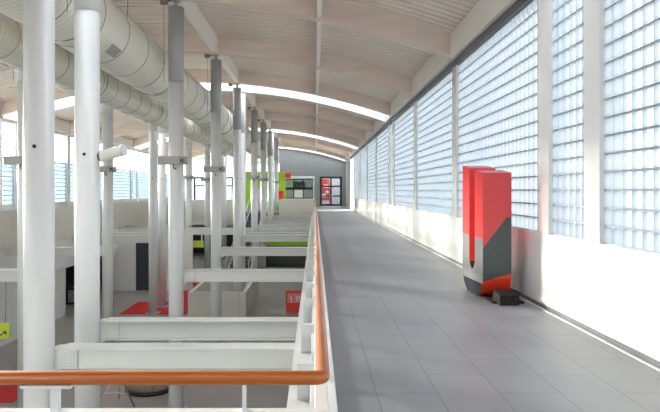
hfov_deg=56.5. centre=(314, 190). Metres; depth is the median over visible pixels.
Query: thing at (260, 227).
steel beam
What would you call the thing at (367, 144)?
trim
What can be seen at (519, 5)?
trim
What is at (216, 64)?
steel column
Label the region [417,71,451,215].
window
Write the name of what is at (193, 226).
wall
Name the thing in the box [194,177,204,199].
door frame
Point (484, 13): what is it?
trim
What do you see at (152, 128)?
steel column
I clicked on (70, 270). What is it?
window
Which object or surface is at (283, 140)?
roof beam
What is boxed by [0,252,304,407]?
floor
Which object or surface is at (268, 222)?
steel beam
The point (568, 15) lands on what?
window
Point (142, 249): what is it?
door
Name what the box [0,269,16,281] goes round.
steel beam
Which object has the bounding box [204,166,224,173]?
light
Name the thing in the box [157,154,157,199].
trim
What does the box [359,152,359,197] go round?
window
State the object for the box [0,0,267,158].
air duct
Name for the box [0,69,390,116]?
roof beam
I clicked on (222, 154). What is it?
steel column
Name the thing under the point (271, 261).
window
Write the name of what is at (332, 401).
trim
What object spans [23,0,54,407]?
steel column
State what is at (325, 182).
poster board
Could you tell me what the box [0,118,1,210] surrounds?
trim
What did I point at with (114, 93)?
air duct
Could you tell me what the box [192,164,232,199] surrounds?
window
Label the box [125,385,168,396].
table
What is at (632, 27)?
window
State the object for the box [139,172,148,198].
window
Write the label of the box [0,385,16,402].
mat
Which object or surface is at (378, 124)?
trim
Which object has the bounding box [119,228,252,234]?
steel beam
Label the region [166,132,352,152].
roof beam
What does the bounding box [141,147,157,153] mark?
trim
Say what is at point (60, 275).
wall
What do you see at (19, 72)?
steel column
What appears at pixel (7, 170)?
window
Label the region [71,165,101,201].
window
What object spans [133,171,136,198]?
window
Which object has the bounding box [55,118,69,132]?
trim
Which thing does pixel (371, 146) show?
window
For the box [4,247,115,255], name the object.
steel beam
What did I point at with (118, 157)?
trim
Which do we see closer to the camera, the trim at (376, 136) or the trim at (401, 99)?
the trim at (401, 99)
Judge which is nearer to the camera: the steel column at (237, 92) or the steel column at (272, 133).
the steel column at (237, 92)
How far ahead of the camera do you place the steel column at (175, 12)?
13.96 m
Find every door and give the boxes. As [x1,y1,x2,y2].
[136,243,148,289]
[320,177,341,206]
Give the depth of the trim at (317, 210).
50.28 m
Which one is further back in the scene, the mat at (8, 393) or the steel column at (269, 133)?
the steel column at (269, 133)
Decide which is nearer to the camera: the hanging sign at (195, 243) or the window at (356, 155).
the hanging sign at (195, 243)
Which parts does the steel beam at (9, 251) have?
plate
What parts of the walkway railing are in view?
mounting plate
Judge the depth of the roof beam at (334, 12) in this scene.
14.00 m
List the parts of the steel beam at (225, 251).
plate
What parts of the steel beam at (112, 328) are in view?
plate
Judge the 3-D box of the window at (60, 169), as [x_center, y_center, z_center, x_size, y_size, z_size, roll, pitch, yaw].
[-13.047,-0.400,29.500,0.065,2.020,5.212,0,0,0]
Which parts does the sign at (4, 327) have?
panel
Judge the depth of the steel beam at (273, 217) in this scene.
43.55 m
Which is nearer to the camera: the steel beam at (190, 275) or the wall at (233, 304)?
the steel beam at (190, 275)
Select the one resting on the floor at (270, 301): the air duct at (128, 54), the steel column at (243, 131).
the steel column at (243, 131)
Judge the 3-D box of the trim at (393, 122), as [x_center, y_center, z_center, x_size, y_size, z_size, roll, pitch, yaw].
[3.322,-1.205,25.200,0.255,3.610,0.400,0,0,0]
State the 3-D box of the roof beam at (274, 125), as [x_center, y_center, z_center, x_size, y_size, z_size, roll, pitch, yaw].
[-4.895,-3.998,43.500,16.210,1.944,0.200,0,0,0]
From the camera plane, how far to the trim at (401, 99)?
22.45 m
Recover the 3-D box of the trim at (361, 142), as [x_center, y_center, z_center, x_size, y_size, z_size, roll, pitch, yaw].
[3.240,-3.285,40.700,0.300,0.570,5.400,0,0,0]
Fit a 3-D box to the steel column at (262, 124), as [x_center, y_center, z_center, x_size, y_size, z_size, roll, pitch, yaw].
[-3.245,0.305,37.900,0.610,9.490,0.500,0,0,0]
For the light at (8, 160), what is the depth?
13.83 m
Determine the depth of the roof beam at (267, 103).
32.20 m
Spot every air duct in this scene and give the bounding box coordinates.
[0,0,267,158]
[0,12,232,156]
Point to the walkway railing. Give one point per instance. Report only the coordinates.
(317, 374)
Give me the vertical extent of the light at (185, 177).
0.295 m
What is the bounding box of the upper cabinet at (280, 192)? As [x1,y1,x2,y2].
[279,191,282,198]
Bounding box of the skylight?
[16,83,387,122]
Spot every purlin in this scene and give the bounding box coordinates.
[9,68,73,93]
[100,103,127,114]
[128,116,148,124]
[178,2,216,51]
[218,55,238,81]
[244,93,255,105]
[255,108,263,118]
[264,120,270,127]
[316,21,321,66]
[316,69,319,93]
[317,0,321,16]
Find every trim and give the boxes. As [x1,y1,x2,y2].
[0,111,16,120]
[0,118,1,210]
[0,219,168,287]
[10,121,16,209]
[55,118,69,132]
[63,133,70,206]
[69,131,101,140]
[113,137,132,147]
[117,157,129,170]
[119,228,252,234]
[128,148,132,201]
[134,150,138,201]
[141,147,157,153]
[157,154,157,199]
[260,242,307,245]
[279,199,313,199]
[310,215,337,411]
[317,210,352,210]
[350,0,532,158]
[354,156,354,197]
[358,152,359,198]
[359,139,365,147]
[360,150,360,198]
[365,130,375,141]
[366,144,367,199]
[374,119,385,132]
[375,136,376,201]
[388,125,389,203]
[391,92,413,116]
[392,121,394,204]
[412,53,452,96]
[414,101,417,208]
[451,0,516,58]
[452,65,458,216]
[538,0,552,233]
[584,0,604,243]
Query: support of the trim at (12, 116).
attached to the wall at (57, 204)
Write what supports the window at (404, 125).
in the wall at (614, 291)
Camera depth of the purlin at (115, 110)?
30.91 m
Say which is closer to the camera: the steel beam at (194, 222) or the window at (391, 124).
the window at (391, 124)
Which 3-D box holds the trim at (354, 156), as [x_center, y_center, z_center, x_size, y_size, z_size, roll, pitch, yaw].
[3.322,-1.205,50.600,0.255,3.610,0.400,0,0,0]
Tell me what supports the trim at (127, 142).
attached to the wall at (57, 204)
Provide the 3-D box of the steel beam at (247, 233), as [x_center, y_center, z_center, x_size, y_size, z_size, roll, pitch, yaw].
[-1.650,1.980,26.840,2.820,0.300,0.280,0,0,0]
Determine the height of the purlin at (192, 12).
0.460 m
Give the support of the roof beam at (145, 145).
attached to the ceiling
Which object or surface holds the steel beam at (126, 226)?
attached to the steel column at (188, 143)
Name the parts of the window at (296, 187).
pane, pane, pane, pane, pane, pane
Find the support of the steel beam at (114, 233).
attached to the steel column at (161, 132)
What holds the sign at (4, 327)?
hanging from the steel beam at (6, 275)
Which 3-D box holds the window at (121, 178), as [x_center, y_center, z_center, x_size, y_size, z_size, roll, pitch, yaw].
[-13.047,-0.400,40.700,0.065,2.020,5.212,0,0,0]
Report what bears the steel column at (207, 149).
on the floor at (270, 301)
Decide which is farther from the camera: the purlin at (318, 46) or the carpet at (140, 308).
the carpet at (140, 308)
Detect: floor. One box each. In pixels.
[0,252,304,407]
[246,207,659,411]
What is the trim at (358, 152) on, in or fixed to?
attached to the wall at (614, 291)
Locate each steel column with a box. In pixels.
[13,67,22,407]
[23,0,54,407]
[67,0,100,407]
[102,104,113,342]
[145,123,159,314]
[157,127,168,306]
[160,0,188,407]
[185,138,193,285]
[204,146,209,268]
[205,54,221,342]
[221,152,224,261]
[224,154,227,259]
[228,83,241,291]
[241,92,245,291]
[247,107,259,285]
[258,119,265,268]
[266,128,271,219]
[272,133,273,215]
[274,137,278,210]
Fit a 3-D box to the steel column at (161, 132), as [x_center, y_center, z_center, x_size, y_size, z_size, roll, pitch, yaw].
[-6.705,0.305,26.700,0.610,9.490,0.500,0,0,0]
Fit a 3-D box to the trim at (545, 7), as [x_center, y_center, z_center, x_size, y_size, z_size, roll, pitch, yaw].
[3.322,-1.205,8.600,0.255,3.610,0.400,0,0,0]
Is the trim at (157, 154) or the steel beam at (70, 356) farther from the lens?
the trim at (157, 154)
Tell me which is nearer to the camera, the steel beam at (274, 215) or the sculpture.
the sculpture
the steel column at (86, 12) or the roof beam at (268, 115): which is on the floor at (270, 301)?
the steel column at (86, 12)
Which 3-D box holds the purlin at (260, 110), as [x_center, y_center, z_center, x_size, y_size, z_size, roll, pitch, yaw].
[-3.200,-4.658,35.100,0.170,0.460,5.400,0,0,0]
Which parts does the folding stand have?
leg, leg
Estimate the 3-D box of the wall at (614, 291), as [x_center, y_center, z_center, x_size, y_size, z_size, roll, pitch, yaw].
[3.335,0.750,28.600,0.250,8.600,69.200,0,0,0]
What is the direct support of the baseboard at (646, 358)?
attached to the wall at (614, 291)
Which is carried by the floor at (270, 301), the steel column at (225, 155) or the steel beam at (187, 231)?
the steel column at (225, 155)
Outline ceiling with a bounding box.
[0,0,478,152]
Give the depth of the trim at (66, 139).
32.10 m
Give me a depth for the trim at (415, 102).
19.52 m
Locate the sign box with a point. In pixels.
(287, 175)
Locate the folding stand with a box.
[100,385,134,406]
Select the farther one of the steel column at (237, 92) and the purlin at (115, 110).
the purlin at (115, 110)
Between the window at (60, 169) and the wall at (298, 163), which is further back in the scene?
the wall at (298, 163)
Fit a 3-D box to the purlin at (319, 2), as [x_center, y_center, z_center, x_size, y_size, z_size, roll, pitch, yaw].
[0.100,-4.157,11.350,0.110,0.410,5.300,0,0,0]
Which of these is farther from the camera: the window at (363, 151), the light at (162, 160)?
the window at (363, 151)
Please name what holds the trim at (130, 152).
attached to the wall at (57, 204)
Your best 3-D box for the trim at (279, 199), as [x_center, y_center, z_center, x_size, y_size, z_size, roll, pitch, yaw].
[-1.390,0.680,46.430,2.700,0.040,0.220,0,0,0]
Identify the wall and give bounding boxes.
[0,268,65,346]
[2,118,184,273]
[113,235,192,290]
[157,200,232,224]
[188,282,258,316]
[192,149,345,206]
[192,216,309,246]
[246,172,285,208]
[279,200,313,214]
[329,179,339,203]
[346,158,659,361]
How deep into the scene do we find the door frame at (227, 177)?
58.95 m
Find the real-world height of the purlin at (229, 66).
0.460 m
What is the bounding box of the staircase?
[225,199,266,268]
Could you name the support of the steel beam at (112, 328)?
attached to the steel column at (86, 12)
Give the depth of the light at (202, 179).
37.63 m
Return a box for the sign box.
[285,173,290,177]
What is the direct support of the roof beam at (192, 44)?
attached to the ceiling
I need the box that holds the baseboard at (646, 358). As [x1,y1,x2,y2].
[354,210,659,367]
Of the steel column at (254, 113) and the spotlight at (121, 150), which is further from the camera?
the steel column at (254, 113)
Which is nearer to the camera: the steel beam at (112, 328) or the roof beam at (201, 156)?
the steel beam at (112, 328)
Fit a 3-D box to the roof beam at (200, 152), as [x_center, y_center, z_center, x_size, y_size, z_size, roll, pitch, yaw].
[-4.895,-3.998,61.600,16.210,1.944,0.200,0,0,0]
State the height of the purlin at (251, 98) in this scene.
0.460 m
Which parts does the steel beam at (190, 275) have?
plate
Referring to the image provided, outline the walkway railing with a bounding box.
[0,199,329,411]
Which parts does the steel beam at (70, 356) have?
plate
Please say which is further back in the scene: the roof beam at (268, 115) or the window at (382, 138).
the roof beam at (268, 115)
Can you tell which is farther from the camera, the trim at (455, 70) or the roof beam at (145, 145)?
the roof beam at (145, 145)
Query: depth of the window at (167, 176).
54.18 m
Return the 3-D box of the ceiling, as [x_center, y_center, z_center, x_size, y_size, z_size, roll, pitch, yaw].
[-4.870,-4.294,27.850,16.660,1.653,67.700,0,0,0]
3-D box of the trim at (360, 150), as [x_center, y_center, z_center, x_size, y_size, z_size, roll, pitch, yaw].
[3.322,-1.205,43.500,0.255,3.610,0.400,0,0,0]
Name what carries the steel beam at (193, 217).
attached to the steel column at (222, 154)
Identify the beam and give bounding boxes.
[0,35,411,95]
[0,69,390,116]
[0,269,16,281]
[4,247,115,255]
[55,343,294,370]
[70,96,373,131]
[72,235,157,241]
[100,232,167,238]
[100,317,297,341]
[113,110,364,140]
[125,225,192,227]
[133,120,358,146]
[137,128,358,149]
[157,220,210,224]
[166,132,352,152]
[180,0,453,59]
[184,137,348,156]
[184,216,210,219]
[184,269,304,282]
[192,142,345,159]
[192,147,345,161]
[221,247,307,256]
[241,235,308,241]
[246,232,308,234]
[258,225,309,230]
[266,220,310,224]
[272,216,311,219]
[274,215,311,215]
[287,217,311,407]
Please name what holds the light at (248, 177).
attached to the steel column at (254, 113)
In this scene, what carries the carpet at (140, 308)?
on the floor at (270, 301)
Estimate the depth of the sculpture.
9.25 m
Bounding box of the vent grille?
[105,44,121,57]
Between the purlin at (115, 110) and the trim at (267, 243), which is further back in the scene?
the trim at (267, 243)
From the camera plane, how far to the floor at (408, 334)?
6.49 m
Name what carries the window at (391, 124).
in the wall at (614, 291)
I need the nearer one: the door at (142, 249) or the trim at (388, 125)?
the trim at (388, 125)
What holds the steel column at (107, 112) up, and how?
on the floor at (270, 301)
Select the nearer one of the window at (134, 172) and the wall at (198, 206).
the window at (134, 172)
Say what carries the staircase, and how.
on the floor at (270, 301)
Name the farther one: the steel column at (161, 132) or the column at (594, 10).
the steel column at (161, 132)
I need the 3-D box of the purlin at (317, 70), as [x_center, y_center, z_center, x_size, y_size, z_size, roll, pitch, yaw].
[0.100,-4.157,22.450,0.110,0.410,5.300,0,0,0]
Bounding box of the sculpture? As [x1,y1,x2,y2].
[463,166,523,305]
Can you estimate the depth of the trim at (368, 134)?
35.47 m
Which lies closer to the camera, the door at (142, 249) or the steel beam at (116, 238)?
the steel beam at (116, 238)
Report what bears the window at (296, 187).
in the wall at (298, 163)
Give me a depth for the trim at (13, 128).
26.50 m
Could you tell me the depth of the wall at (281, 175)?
54.00 m
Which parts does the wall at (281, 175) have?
door panel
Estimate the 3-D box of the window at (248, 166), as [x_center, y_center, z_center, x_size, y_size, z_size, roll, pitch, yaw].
[-6.000,-0.550,63.248,4.412,4.420,0.065,0,0,0]
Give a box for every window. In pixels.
[2,157,12,204]
[55,163,65,201]
[66,266,73,286]
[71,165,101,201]
[113,170,129,199]
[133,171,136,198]
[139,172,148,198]
[166,175,168,196]
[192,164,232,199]
[193,235,307,266]
[246,164,267,171]
[286,177,314,198]
[355,153,357,197]
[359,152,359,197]
[361,146,365,199]
[368,139,374,200]
[377,127,387,203]
[390,124,391,204]
[395,105,413,208]
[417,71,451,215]
[459,0,537,231]
[553,0,583,239]
[605,0,659,253]
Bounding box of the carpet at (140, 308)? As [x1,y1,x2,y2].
[119,283,198,314]
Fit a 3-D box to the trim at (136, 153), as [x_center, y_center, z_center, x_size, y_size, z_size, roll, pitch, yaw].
[-13.060,-0.670,45.000,0.240,4.640,0.400,0,0,0]
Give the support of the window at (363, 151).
in the wall at (614, 291)
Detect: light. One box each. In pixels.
[4,156,22,168]
[100,166,116,173]
[158,156,188,168]
[184,176,193,180]
[201,178,210,182]
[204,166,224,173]
[247,176,259,178]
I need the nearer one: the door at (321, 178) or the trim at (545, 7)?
the trim at (545, 7)
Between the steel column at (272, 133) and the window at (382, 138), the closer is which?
the window at (382, 138)
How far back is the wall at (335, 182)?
67.01 m
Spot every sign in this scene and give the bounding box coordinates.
[0,282,9,338]
[193,235,203,246]
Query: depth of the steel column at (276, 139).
50.44 m
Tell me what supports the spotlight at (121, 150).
attached to the steel column at (86, 12)
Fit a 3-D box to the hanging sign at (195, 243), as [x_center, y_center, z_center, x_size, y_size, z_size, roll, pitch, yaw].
[-6.165,2.400,31.300,0.970,1.000,0.060,0,0,0]
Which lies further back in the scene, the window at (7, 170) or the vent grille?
the window at (7, 170)
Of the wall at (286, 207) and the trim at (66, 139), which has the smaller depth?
the trim at (66, 139)
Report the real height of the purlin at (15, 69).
0.410 m
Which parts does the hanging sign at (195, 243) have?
panel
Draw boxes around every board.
[286,290,301,312]
[322,179,328,203]
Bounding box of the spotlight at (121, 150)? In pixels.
[97,144,127,161]
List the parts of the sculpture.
foot plate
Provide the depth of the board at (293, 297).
25.40 m
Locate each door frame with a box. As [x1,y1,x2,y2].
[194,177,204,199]
[227,177,232,199]
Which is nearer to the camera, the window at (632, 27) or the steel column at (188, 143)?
the window at (632, 27)
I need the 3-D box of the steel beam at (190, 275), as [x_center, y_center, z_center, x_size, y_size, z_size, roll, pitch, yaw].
[-1.650,1.980,14.240,2.820,0.300,0.280,0,0,0]
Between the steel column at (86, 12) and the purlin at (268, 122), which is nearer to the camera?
the steel column at (86, 12)
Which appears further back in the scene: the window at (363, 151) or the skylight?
the window at (363, 151)
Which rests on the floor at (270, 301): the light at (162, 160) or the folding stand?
the folding stand
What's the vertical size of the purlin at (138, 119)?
0.410 m
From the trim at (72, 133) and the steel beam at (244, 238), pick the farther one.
the trim at (72, 133)
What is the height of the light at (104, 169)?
0.295 m
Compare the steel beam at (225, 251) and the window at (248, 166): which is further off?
the window at (248, 166)
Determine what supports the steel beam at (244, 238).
attached to the steel column at (237, 92)
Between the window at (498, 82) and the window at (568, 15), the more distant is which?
the window at (498, 82)

